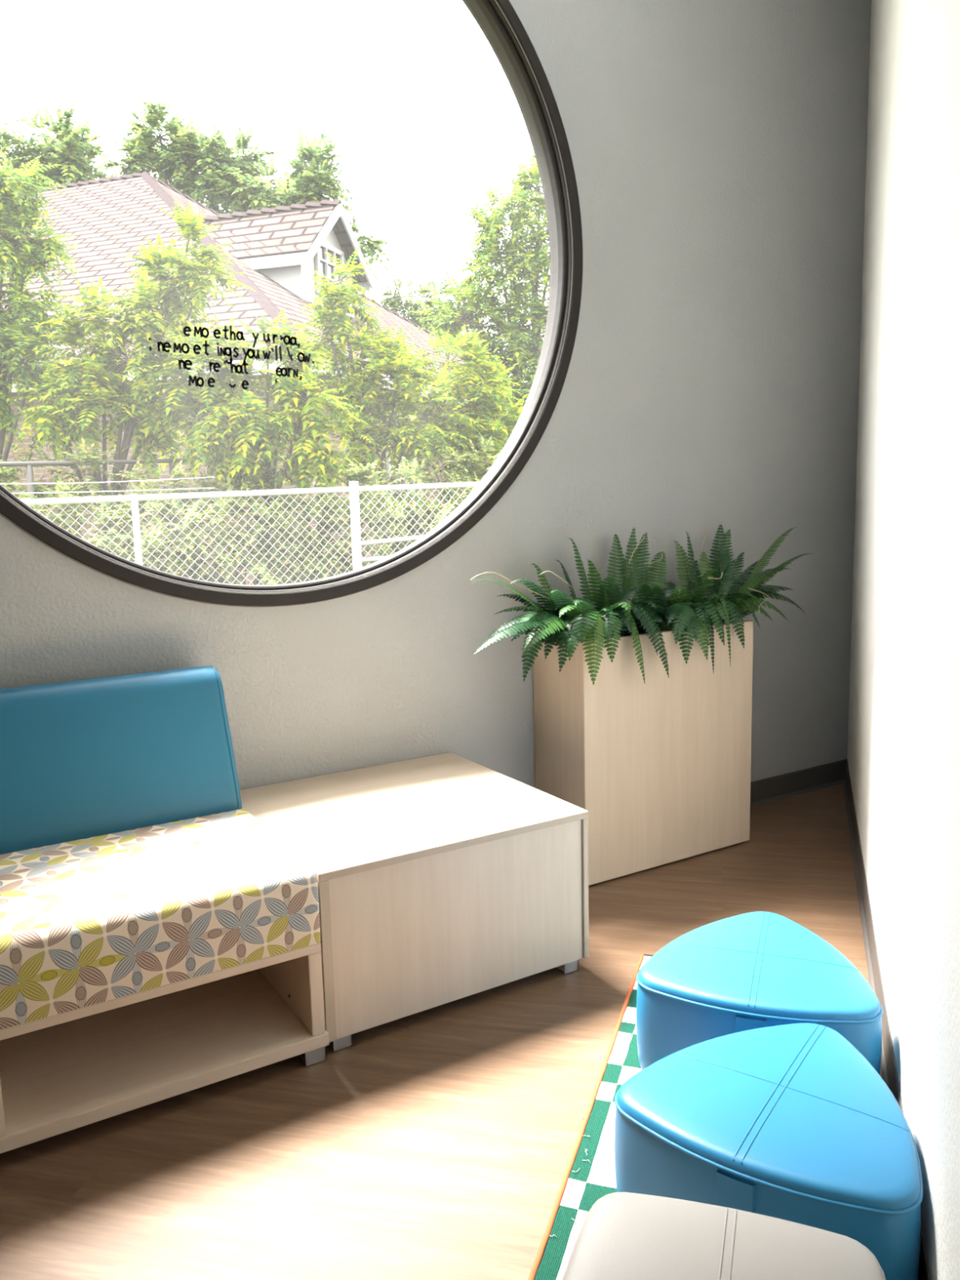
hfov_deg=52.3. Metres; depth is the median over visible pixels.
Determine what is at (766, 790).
baseboard
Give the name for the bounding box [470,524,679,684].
fern
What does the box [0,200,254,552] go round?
tree
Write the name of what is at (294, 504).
shrub
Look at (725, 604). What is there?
fern
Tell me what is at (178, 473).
shrub
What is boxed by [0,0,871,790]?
wall
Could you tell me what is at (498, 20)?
window
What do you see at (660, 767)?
planter box
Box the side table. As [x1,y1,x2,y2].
[240,752,589,1051]
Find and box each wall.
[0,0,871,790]
[847,0,959,1279]
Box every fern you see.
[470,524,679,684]
[616,524,813,674]
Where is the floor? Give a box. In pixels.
[0,783,881,1279]
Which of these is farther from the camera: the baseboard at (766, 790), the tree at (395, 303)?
the tree at (395, 303)
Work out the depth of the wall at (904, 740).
1.93 m
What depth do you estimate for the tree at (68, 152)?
32.26 m
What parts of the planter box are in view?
panel, panel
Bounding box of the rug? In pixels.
[528,953,653,1279]
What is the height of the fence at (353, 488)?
1.594 m
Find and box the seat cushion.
[0,808,320,1029]
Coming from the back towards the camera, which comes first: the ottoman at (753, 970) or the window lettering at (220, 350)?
the window lettering at (220, 350)
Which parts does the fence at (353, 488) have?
post, rail, post, rail, rail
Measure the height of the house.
8.740 m
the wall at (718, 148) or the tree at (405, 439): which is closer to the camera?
the wall at (718, 148)
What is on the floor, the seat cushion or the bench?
the bench
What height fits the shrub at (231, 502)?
1.848 m
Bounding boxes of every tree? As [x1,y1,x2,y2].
[0,101,114,191]
[0,151,88,469]
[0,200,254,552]
[96,90,289,213]
[135,308,369,585]
[199,125,396,281]
[286,246,485,552]
[376,274,495,343]
[400,323,527,498]
[406,151,550,436]
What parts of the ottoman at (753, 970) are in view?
panel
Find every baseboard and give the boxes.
[750,759,846,807]
[843,758,930,1279]
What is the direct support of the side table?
on the floor
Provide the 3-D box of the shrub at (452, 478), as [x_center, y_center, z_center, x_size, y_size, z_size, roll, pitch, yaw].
[-0.071,-1.001,9.455,1.460,2.042,1.676,0,9,7]
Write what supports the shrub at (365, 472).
on the ground
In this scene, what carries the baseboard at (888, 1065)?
attached to the wall at (904, 740)
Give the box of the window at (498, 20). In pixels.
[0,0,582,607]
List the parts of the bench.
divider panel, backrest, board, panel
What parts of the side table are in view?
panel, panel, panel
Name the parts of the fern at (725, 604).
runner stem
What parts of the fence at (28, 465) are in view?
post, rail, post, post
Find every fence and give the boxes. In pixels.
[0,455,322,574]
[0,476,479,585]
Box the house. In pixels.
[0,171,525,585]
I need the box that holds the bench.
[0,665,328,1153]
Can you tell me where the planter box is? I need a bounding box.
[533,619,753,886]
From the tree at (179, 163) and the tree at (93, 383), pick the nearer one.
the tree at (93, 383)
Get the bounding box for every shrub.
[0,444,62,513]
[17,437,148,559]
[78,455,239,581]
[164,462,309,585]
[240,447,389,585]
[312,456,454,575]
[392,432,502,534]
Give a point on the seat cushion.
(92, 920)
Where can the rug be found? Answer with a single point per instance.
(589, 1175)
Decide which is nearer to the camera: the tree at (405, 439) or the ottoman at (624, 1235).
the ottoman at (624, 1235)
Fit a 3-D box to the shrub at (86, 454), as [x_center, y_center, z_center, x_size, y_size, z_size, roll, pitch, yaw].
[-3.485,-0.728,8.319,1.363,2.005,1.738,-7,10,-31]
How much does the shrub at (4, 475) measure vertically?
2.147 m
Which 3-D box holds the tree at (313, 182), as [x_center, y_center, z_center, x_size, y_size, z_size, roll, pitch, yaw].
[-6.123,-10.708,34.542,6.700,14.095,3.530,-1,9,0]
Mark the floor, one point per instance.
(438, 1144)
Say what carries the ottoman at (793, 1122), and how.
on the rug
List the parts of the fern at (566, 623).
runner stem, runner stem, runner stem, runner stem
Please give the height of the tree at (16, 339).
4.941 m
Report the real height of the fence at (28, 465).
1.838 m
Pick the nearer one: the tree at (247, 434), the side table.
the side table
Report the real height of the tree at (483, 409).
3.282 m
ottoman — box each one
[561,1191,885,1279]
[613,1022,923,1279]
[635,911,883,1075]
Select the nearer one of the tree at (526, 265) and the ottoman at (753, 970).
the ottoman at (753, 970)

